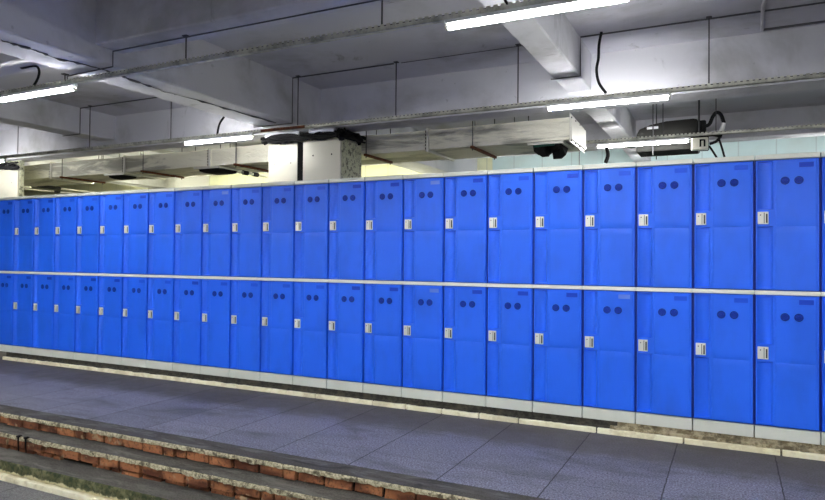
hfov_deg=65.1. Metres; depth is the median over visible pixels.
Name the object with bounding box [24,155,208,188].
ceiling beam
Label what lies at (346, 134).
cable tangle
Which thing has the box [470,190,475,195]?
vent
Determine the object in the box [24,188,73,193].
pipe
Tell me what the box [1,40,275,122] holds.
wire
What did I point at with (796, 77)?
cable tray
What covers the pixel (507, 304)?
vent
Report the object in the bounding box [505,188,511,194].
vent
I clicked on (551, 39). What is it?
ceiling beam
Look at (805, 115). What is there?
ceiling beam
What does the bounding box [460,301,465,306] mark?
vent
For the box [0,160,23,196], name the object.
column
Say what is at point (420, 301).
vent
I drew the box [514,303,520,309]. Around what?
vent
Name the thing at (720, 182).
vent
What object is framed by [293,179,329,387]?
locker
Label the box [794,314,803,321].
vent
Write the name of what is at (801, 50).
ceiling beam
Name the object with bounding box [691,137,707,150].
junction box
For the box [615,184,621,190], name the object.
vent
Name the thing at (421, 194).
vent
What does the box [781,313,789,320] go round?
vent
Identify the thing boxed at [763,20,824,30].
conduit pipe
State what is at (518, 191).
vent
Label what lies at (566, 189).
vent
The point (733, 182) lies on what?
vent
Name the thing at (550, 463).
floor
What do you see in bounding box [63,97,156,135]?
wire
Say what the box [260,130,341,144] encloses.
cable tangle
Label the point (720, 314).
vent
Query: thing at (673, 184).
vent
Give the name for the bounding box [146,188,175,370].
locker
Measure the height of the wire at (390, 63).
0.596 m
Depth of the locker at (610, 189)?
4.82 m
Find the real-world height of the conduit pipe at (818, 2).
0.416 m
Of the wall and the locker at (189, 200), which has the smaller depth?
the locker at (189, 200)
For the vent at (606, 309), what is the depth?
4.83 m
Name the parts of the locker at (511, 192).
rail, door, door, number plate, number plate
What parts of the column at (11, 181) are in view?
cladding panel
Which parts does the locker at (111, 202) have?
rail, door, door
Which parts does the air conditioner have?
hanger rod, casing, hanger rod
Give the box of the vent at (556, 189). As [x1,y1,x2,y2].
[553,186,559,192]
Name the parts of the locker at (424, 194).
rail, door, door, number plate, number plate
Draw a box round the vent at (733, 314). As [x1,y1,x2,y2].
[730,311,737,318]
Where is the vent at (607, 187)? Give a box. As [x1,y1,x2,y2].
[604,184,610,190]
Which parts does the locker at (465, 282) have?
rail, door, door, number plate, number plate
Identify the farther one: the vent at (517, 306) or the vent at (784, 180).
the vent at (517, 306)
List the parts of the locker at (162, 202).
rail, door, door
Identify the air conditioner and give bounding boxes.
[636,100,708,159]
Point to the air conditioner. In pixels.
(683, 126)
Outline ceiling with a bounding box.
[0,0,824,157]
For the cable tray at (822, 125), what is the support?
hanging from the ceiling
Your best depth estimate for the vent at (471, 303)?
5.30 m
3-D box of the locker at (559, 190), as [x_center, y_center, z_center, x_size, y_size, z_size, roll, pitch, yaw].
[1.231,0.315,5.223,0.383,1.920,0.516,0,-1,26]
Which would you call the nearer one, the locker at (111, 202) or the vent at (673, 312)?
the vent at (673, 312)
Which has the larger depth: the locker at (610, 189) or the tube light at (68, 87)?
the tube light at (68, 87)
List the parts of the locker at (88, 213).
door, rail, door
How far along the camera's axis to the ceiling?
6.99 m
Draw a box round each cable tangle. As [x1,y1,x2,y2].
[0,161,19,169]
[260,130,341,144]
[336,127,366,145]
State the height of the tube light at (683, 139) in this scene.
0.069 m
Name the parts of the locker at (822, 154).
door, door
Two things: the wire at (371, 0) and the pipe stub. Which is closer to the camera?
the wire at (371, 0)
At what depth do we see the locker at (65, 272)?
7.54 m
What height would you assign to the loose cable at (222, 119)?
0.270 m
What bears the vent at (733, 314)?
attached to the locker at (723, 195)
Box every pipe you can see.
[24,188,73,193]
[29,186,93,192]
[241,170,267,177]
[265,131,301,137]
[309,127,335,133]
[760,0,766,31]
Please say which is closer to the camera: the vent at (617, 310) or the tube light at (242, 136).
the vent at (617, 310)
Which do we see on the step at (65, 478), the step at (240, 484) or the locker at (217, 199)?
the step at (240, 484)
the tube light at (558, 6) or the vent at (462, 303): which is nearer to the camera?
the tube light at (558, 6)
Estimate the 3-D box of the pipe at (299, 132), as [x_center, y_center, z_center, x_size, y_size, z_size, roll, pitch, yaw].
[-1.806,-1.606,9.009,0.606,0.090,0.090,0,-1,26]
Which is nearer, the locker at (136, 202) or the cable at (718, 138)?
the locker at (136, 202)
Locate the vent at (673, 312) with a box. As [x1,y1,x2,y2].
[670,309,677,315]
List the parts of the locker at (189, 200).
rail, door, door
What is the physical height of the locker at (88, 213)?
1.920 m
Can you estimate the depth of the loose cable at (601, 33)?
6.46 m
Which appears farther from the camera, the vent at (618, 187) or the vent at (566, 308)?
the vent at (566, 308)
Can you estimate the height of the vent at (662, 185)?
0.053 m
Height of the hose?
0.228 m
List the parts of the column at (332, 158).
cladding panel, cladding panel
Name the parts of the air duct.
outlet frame, outlet frame, outlet frame, plate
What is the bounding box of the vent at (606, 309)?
[603,306,610,312]
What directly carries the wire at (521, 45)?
attached to the ceiling
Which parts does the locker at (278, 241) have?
rail, door, door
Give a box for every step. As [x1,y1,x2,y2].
[0,404,548,499]
[0,423,394,499]
[0,447,238,499]
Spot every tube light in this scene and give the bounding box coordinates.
[0,83,77,101]
[184,133,253,144]
[444,0,631,30]
[546,92,670,110]
[596,137,689,148]
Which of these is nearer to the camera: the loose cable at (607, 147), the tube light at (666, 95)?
the tube light at (666, 95)
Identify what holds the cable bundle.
attached to the junction box
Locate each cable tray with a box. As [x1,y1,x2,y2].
[0,0,557,94]
[0,16,824,157]
[98,98,824,158]
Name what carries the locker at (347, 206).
on the floor at (550, 463)
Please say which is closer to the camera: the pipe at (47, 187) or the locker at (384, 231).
the locker at (384, 231)
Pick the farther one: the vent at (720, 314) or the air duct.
the air duct
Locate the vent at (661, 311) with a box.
[658,308,665,315]
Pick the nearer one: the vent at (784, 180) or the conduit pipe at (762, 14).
the vent at (784, 180)
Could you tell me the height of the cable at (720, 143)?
0.250 m
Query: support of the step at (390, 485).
attached to the floor at (550, 463)
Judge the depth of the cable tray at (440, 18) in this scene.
4.98 m
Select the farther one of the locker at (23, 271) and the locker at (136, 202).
the locker at (23, 271)
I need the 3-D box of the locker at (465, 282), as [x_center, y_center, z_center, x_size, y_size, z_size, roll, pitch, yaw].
[0.540,0.314,5.563,0.383,1.920,0.516,0,-1,26]
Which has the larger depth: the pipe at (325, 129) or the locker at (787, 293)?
the pipe at (325, 129)
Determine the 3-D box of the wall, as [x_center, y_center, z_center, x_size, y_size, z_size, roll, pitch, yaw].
[-1.398,-0.107,15.848,29.500,4.000,0.200,0,-1,26]
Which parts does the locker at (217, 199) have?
rail, door, door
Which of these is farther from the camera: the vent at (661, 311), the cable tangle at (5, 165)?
the cable tangle at (5, 165)
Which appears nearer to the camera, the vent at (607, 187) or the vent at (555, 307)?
the vent at (607, 187)
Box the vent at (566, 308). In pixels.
[563,305,569,311]
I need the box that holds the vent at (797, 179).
[794,176,803,183]
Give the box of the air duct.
[24,113,585,187]
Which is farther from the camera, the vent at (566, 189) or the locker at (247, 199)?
the locker at (247, 199)
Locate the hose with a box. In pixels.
[702,111,725,128]
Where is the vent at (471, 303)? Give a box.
[469,301,474,307]
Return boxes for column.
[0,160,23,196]
[268,137,361,181]
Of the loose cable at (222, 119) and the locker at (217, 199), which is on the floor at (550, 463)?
the locker at (217, 199)
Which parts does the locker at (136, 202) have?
rail, door, door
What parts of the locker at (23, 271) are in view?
rail, door, door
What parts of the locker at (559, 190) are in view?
rail, door, door, number plate, number plate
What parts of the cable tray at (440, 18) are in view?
hanger rod, hanger rod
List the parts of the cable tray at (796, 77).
hanger rod, hanger rod, hanger rod, hanger rod, hanger rod, hanger rod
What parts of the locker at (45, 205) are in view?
rail, door, door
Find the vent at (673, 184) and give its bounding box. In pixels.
[670,181,677,188]
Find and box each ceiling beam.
[0,0,404,76]
[0,0,476,173]
[0,24,824,161]
[0,89,268,173]
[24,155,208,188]
[32,105,824,186]
[479,0,650,162]
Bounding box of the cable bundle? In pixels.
[695,135,721,137]
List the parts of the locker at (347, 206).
rail, door, door, number plate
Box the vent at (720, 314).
[717,311,724,317]
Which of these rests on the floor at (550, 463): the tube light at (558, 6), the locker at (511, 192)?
the locker at (511, 192)
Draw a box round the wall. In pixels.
[24,136,824,195]
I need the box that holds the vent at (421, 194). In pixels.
[419,192,424,197]
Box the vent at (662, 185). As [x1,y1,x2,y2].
[659,182,665,188]
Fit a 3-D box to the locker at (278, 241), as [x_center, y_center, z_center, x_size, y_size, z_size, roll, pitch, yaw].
[-1.188,0.311,6.412,0.383,1.920,0.516,0,-1,26]
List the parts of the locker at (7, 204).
door, door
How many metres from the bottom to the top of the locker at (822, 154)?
1.920 m
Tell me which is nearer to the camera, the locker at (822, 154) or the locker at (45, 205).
the locker at (822, 154)
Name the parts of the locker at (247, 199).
rail, door, door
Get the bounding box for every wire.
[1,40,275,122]
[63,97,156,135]
[67,0,379,78]
[254,63,393,127]
[402,45,522,62]
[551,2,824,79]
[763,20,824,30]
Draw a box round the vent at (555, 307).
[552,304,558,310]
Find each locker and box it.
[0,197,15,351]
[12,196,35,354]
[32,194,57,356]
[53,193,78,358]
[75,192,100,361]
[97,191,123,364]
[121,189,149,367]
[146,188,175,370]
[173,186,202,373]
[200,185,232,376]
[229,183,263,380]
[260,181,294,383]
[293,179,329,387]
[327,177,365,391]
[363,175,403,396]
[402,173,444,401]
[443,170,488,406]
[486,168,535,411]
[533,165,583,416]
[583,162,636,423]
[636,159,693,429]
[693,155,753,436]
[754,152,820,444]
[819,151,824,444]
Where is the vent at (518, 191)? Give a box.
[515,188,521,194]
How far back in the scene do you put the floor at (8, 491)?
4.44 m
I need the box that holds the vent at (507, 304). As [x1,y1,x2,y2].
[505,302,510,308]
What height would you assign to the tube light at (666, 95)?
0.069 m
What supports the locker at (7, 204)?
on the floor at (550, 463)
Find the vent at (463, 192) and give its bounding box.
[461,190,466,196]
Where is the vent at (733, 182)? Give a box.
[730,179,738,185]
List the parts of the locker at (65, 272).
rail, door, door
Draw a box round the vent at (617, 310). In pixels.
[614,307,621,313]
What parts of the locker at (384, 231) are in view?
rail, door, door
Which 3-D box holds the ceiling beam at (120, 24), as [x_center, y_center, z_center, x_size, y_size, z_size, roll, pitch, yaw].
[-5.611,-2.058,7.278,29.500,0.470,0.300,0,-1,26]
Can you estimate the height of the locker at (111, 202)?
1.920 m
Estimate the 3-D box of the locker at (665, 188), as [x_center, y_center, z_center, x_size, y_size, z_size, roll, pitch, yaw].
[1.922,0.317,4.883,0.383,1.920,0.516,0,-1,26]
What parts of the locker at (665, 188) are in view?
rail, door, door, number plate, number plate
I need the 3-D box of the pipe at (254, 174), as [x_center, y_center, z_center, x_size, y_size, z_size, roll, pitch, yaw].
[-2.603,-1.249,10.701,0.075,0.071,0.562,0,-1,30]
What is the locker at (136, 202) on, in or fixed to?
on the floor at (550, 463)
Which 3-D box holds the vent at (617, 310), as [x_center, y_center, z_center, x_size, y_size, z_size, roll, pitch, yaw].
[1.526,0.448,4.797,0.053,0.053,0.009,0,-1,26]
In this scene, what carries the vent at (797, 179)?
attached to the locker at (787, 293)
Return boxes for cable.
[20,65,40,85]
[216,117,224,134]
[595,32,606,93]
[604,146,609,162]
[709,137,720,144]
[719,139,725,156]
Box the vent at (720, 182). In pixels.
[717,179,725,186]
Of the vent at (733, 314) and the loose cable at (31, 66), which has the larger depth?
the loose cable at (31, 66)
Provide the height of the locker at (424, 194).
1.920 m
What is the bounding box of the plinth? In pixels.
[2,352,824,460]
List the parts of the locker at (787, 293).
rail, door, door, number plate, number plate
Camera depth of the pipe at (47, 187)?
14.46 m
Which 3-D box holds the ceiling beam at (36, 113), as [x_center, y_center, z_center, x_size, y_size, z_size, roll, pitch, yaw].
[-6.442,-2.075,7.943,0.360,0.430,18.500,0,-1,26]
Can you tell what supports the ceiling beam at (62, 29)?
attached to the ceiling
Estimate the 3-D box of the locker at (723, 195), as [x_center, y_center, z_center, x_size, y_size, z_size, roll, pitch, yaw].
[2.267,0.317,4.713,0.383,1.920,0.516,0,-1,26]
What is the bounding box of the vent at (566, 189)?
[563,186,569,192]
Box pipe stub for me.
[719,122,725,130]
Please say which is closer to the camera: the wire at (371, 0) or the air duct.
the wire at (371, 0)
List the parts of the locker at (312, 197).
rail, door, door, number plate, number plate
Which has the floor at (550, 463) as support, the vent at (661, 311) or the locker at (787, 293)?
the locker at (787, 293)
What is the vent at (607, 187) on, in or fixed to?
attached to the locker at (610, 189)
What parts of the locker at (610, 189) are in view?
door, rail, door, number plate, number plate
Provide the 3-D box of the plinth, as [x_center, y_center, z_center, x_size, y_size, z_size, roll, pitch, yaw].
[1.588,1.322,5.009,14.548,0.091,0.542,0,-1,26]
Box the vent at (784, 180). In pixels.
[781,177,789,184]
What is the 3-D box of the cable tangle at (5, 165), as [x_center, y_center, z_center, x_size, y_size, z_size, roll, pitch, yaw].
[-7.524,-1.535,11.889,0.905,0.168,0.124,0,-1,26]
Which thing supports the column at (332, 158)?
on the floor at (550, 463)
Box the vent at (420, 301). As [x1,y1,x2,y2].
[418,299,423,304]
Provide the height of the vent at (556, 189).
0.053 m
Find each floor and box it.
[0,351,824,499]
[0,480,74,499]
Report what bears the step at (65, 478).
on the floor at (8, 491)
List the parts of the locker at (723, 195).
rail, door, door, number plate, number plate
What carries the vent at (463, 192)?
attached to the locker at (465, 282)

